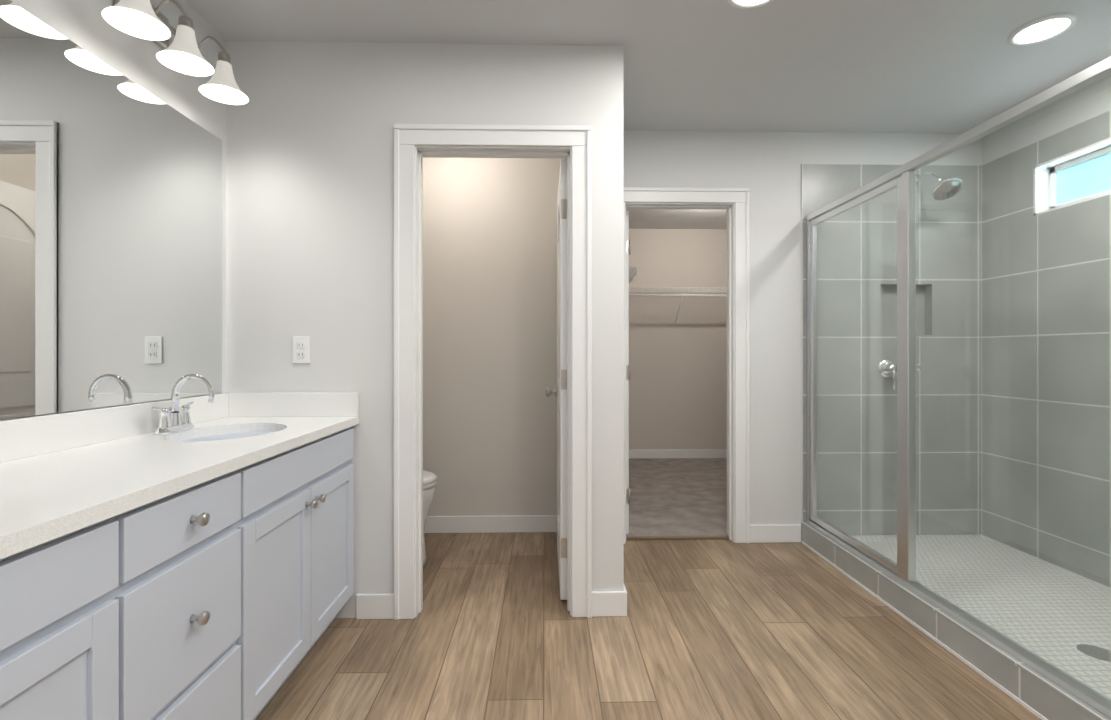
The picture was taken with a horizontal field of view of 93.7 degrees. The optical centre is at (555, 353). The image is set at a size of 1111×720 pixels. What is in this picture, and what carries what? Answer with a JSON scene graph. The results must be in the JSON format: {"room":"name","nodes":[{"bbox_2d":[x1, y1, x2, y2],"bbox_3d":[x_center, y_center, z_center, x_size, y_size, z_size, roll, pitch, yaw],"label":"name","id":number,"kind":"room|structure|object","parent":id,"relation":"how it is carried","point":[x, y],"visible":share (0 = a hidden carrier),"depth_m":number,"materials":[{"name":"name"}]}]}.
{"room":"bathroom","nodes":[
{"label":"bathroom","id":0,"kind":"room"},
{"bbox_2d":[0,0,225,420],"bbox_3d":[-1.433,-0.100,0.991,0.100,2.480,4.851,0,0,-1],"label":"wall","id":1,"kind":"structure","parent":0,"point":[86,25],"depth_m":1.82,"materials":[{"name":"paint"}]},
{"bbox_2d":[0,0,221,419],"bbox_3d":[-1.378,-0.365,0.978,0.006,1.060,2.422,0,0,-1],"label":"vanity mirror","id":2,"kind":"object","parent":1,"relation":"attached to","point":[110,236],"visible":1,"depth_m":1.57,"materials":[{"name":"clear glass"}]},
{"bbox_2d":[0,393,227,459],"bbox_3d":[-1.375,0.219,1.169,0.020,0.102,2.124,0,0,-1],"label":"backsplash","id":3,"kind":"structure","parent":1,"relation":"attached to","point":[27,436],"depth_m":1.53,"materials":[{"name":"white stone"}]},
{"bbox_2d":[102,0,248,104],"bbox_3d":[-1.281,-1.085,1.754,0.233,0.220,0.580,0,0,-1],"label":"sconce","id":4,"kind":"object","parent":1,"relation":"attached to","point":[148,20],"visible":1,"depth_m":1.75,"materials":[{"name":"white glass"}]},
{"bbox_2d":[226,41,623,617],"bbox_3d":[-0.558,-0.100,2.308,1.707,2.480,0.115,0,0,-1],"label":"wall","id":5,"kind":"structure","parent":0,"point":[310,189],"depth_m":2.25,"materials":[{"name":"paint"}]},
{"bbox_2d":[228,392,358,415],"bbox_3d":[-1.117,0.219,2.227,0.543,0.102,0.020,0,0,-1],"label":"backsplash","id":6,"kind":"structure","parent":5,"relation":"attached to","point":[290,403],"depth_m":2.22,"materials":[{"name":"white stone"}]},
{"bbox_2d":[293,336,309,362],"bbox_3d":[-1.090,-0.015,2.232,0.072,0.116,0.009,0,0,-1],"label":"electrical outlet","id":7,"kind":"object","parent":5,"relation":"attached to","point":[301,349],"visible":1,"depth_m":2.23,"materials":[{"name":"white plastic"}]},
{"bbox_2d":[356,593,393,612],"bbox_3d":[-1.039,1.088,2.362,0.688,0.105,0.014,0,0,-1],"label":"baseboard","id":8,"kind":"structure","parent":5,"relation":"attached to","point":[381,606],"depth_m":2.23,"materials":[{"name":"white wood"}]},
{"bbox_2d":[394,124,591,619],"bbox_3d":[-0.269,0.079,2.314,0.849,2.122,0.163,0,0,-1],"label":"door frame","id":9,"kind":"structure","parent":5,"relation":"attached to","point":[414,144],"depth_m":2.25,"materials":[{"name":"white wood"}]},
{"bbox_2d":[545,160,566,599],"bbox_3d":[0.033,0.121,2.705,0.173,2.013,0.665,0,0,-1],"label":"room door","id":10,"kind":"structure","parent":5,"relation":"in","point":[560,391],"depth_m":2.38,"materials":[{"name":"white wood"}]},
{"bbox_2d":[592,591,599,608],"bbox_3d":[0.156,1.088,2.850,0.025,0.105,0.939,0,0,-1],"label":"baseboard","id":11,"kind":"structure","parent":5,"relation":"attached to","point":[595,594],"depth_m":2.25,"materials":[{"name":"white wood"}]},
{"bbox_2d":[604,585,626,615],"bbox_3d":[0.290,1.088,2.690,0.060,0.105,0.871,0,0,-1],"label":"baseboard","id":12,"kind":"structure","parent":5,"relation":"attached to","point":[617,600],"depth_m":2.25,"materials":[{"name":"white wood"}]},
{"bbox_2d":[423,157,566,515],"bbox_3d":[-0.639,-0.100,3.377,1.592,2.480,0.115,0,0,-1],"label":"wall","id":13,"kind":"structure","parent":0,"point":[489,329],"depth_m":3.32,"materials":[{"name":"paint"}]},
{"bbox_2d":[424,515,556,532],"bbox_3d":[-0.637,1.088,3.312,1.592,0.105,0.014,0,0,-1],"label":"baseboard","id":14,"kind":"structure","parent":13,"relation":"attached to","point":[514,523],"depth_m":3.31,"materials":[{"name":"white wood"}]},
{"bbox_2d":[256,532,1040,719],"bbox_3d":[0.631,1.170,1.035,4.230,0.060,4.851,0,0,-1],"label":"floor","id":15,"kind":"structure","parent":0,"point":[718,629],"depth_m":1.99,"materials":[{"name":"brown wood"}]},
{"bbox_2d":[0,420,358,719],"bbox_3d":[-1.093,0.721,1.179,0.583,0.838,2.113,0,0,-1],"label":"bathroom vanity","id":16,"kind":"object","parent":15,"relation":"on","point":[203,569],"depth_m":1.19,"materials":[{"name":"grey paint"}]},
{"bbox_2d":[0,416,358,547],"bbox_3d":[-1.104,0.286,1.175,0.563,0.032,2.124,0,0,-1],"label":"countertop","id":17,"kind":"structure","parent":16,"relation":"on","point":[49,491],"depth_m":1.23,"materials":[{"name":"white stone"}]},
{"bbox_2d":[151,373,214,434],"bbox_3d":[-1.260,0.169,1.799,0.158,0.200,0.195,0,0,-1],"label":"faucet","id":18,"kind":"object","parent":17,"relation":"on","point":[171,420],"visible":1,"depth_m":1.79,"materials":[{"name":"silver metal"}]},
{"bbox_2d":[176,428,271,439],"bbox_3d":[-1.126,0.371,1.802,0.344,0.162,0.448,0,0,-1],"label":"sink","id":19,"kind":"object","parent":17,"relation":"in","point":[217,433],"depth_m":1.92,"materials":[{"name":"white ceramic"}]},
{"bbox_2d":[423,470,436,565],"bbox_3d":[-1.032,0.740,2.826,0.770,0.800,0.466,0,0,-1],"label":"toilet","id":20,"kind":"object","parent":15,"relation":"on","point":[429,481],"visible":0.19,"depth_m":2.80,"materials":[{"name":"white ceramic"}]},
{"bbox_2d":[801,56,1110,719],"bbox_3d":[1.565,0.155,2.192,0.129,1.970,1.895,0,0,-1],"label":"shower enclosure","id":21,"kind":"object","parent":15,"relation":"on","point":[1041,688],"visible":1,"depth_m":2.15,"materials":[{"name":"glass"}]},
{"bbox_2d":[852,535,1110,699],"bbox_3d":[2.112,1.119,2.203,0.995,0.043,1.897,0,0,-1],"label":"pan","id":22,"kind":"object","parent":15,"relation":"on","point":[1056,613],"depth_m":2.37,"materials":[{"name":"tile"}]},
{"bbox_2d":[186,0,1110,228],"bbox_3d":[0.932,-1.390,2.157,4.880,0.100,7.080,0,0,-1],"label":"ceiling","id":23,"kind":"structure","parent":0,"point":[912,66],"depth_m":2.27,"materials":[{"name":"paint"}]},
{"bbox_2d":[727,0,773,8],"bbox_3d":[0.737,-1.335,1.913,0.214,0.010,0.214,0,0,-1],"label":"recessed light","id":24,"kind":"object","parent":23,"relation":"in","point":[745,4],"visible":1,"depth_m":1.99,"materials":[{"name":"white"}]},
{"bbox_2d":[1007,13,1077,45],"bbox_3d":[2.012,-1.335,2.156,0.214,0.010,0.214,0,0,-1],"label":"recessed light","id":25,"kind":"object","parent":23,"relation":"in","point":[1042,29],"visible":1,"depth_m":2.15,"materials":[{"name":"white plastic"}]},
{"bbox_2d":[626,458,728,539],"bbox_3d":[1.708,1.132,4.408,3.030,0.016,2.412,0,0,-1],"label":"floor","id":26,"kind":"structure","parent":0,"point":[678,498],"depth_m":4.01,"materials":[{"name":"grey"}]},
{"bbox_2d":[629,229,726,449],"bbox_3d":[1.731,-0.100,5.665,3.130,2.480,0.100,0,0,-1],"label":"wall","id":27,"kind":"structure","parent":0,"point":[678,391],"depth_m":5.59,"materials":[{"name":"paint"}]},
{"bbox_2d":[629,267,638,295],"bbox_3d":[0.433,-0.496,4.591,0.362,0.340,1.200,0,0,-1],"label":"wire closet shelf","id":28,"kind":"object","parent":27,"relation":"attached to","point":[632,272],"depth_m":4.18,"materials":[{"name":"white metal"}]},
{"bbox_2d":[629,449,726,457],"bbox_3d":[1.711,1.088,5.607,2.973,0.105,0.014,0,0,-1],"label":"baseboard","id":29,"kind":"structure","parent":27,"relation":"attached to","point":[691,453],"depth_m":5.59,"materials":[{"name":"white wood"}]},
{"bbox_2d":[639,287,726,322],"bbox_3d":[1.715,-0.496,5.414,2.971,0.340,0.390,0,0,-1],"label":"wire closet shelf","id":30,"kind":"object","parent":27,"relation":"attached to","point":[680,291],"depth_m":5.25,"materials":[{"name":"white metal"}]},
{"bbox_2d":[624,130,981,524],"bbox_3d":[1.763,-0.100,3.215,2.973,2.480,0.115,0,0,-1],"label":"wall","id":31,"kind":"structure","parent":0,"point":[765,167],"depth_m":3.15,"materials":[{"name":"paint"}]},
{"bbox_2d":[626,210,630,533],"bbox_3d":[0.433,0.117,3.566,0.173,2.023,0.655,0,0,-1],"label":"closet door","id":32,"kind":"structure","parent":31,"relation":"in","point":[628,372],"depth_m":3.25,"materials":[{"name":"white wood"}]},
{"bbox_2d":[624,187,749,543],"bbox_3d":[0.746,0.074,3.193,0.837,2.132,0.163,0,0,-1],"label":"door frame","id":33,"kind":"structure","parent":31,"relation":"attached to","point":[734,203],"depth_m":3.13,"materials":[{"name":"white wood"}]},
{"bbox_2d":[750,525,800,542],"bbox_3d":[1.323,1.088,3.141,0.315,0.105,0.014,0,0,-1],"label":"baseboard","id":34,"kind":"structure","parent":31,"relation":"attached to","point":[758,533],"depth_m":3.13,"materials":[{"name":"white wood"}]},
{"bbox_2d":[801,163,981,540],"bbox_3d":[2.043,-0.003,3.187,1.113,2.285,0.070,0,0,-1],"label":"wall tile","id":35,"kind":"structure","parent":31,"relation":"attached to","point":[822,185],"depth_m":3.15,"materials":[{"name":"grey tile"}]},
{"bbox_2d":[878,359,896,389],"bbox_3d":[2.006,0.124,3.114,0.116,0.183,0.072,0,0,-1],"label":"shower valve","id":36,"kind":"object","parent":35,"relation":"attached to","point":[887,367],"depth_m":3.13,"materials":[{"name":"silver metal"}]},
{"bbox_2d":[916,172,963,201],"bbox_3d":[2.184,-0.979,2.999,0.160,0.223,0.310,0,0,-1],"label":"shower head","id":37,"kind":"object","parent":35,"relation":"attached to","point":[955,180],"depth_m":2.91},
{"bbox_2d":[982,74,1110,163],"bbox_3d":[2.719,-0.100,0.945,0.140,2.480,4.580,0,0,-1],"label":"wall","id":38,"kind":"structure","parent":0,"point":[1059,116],"depth_m":2.74,"materials":[{"name":"paint"}]},
{"bbox_2d":[982,110,1110,587],"bbox_3d":[2.615,-0.003,2.208,0.012,2.285,1.911,0,0,-1],"label":"wall tile","id":39,"kind":"structure","parent":38,"relation":"attached to","point":[1049,398],"depth_m":2.75,"materials":[{"name":"grey tile"}]},
{"bbox_2d":[1034,137,1110,215],"bbox_3d":[2.662,-0.880,2.382,0.111,0.277,0.904,0,0,-1],"label":"shower window","id":40,"kind":"structure","parent":38,"relation":"attached to","point":[1069,166],"depth_m":2.68,"materials":[{"name":"clear glass"}]}
]}

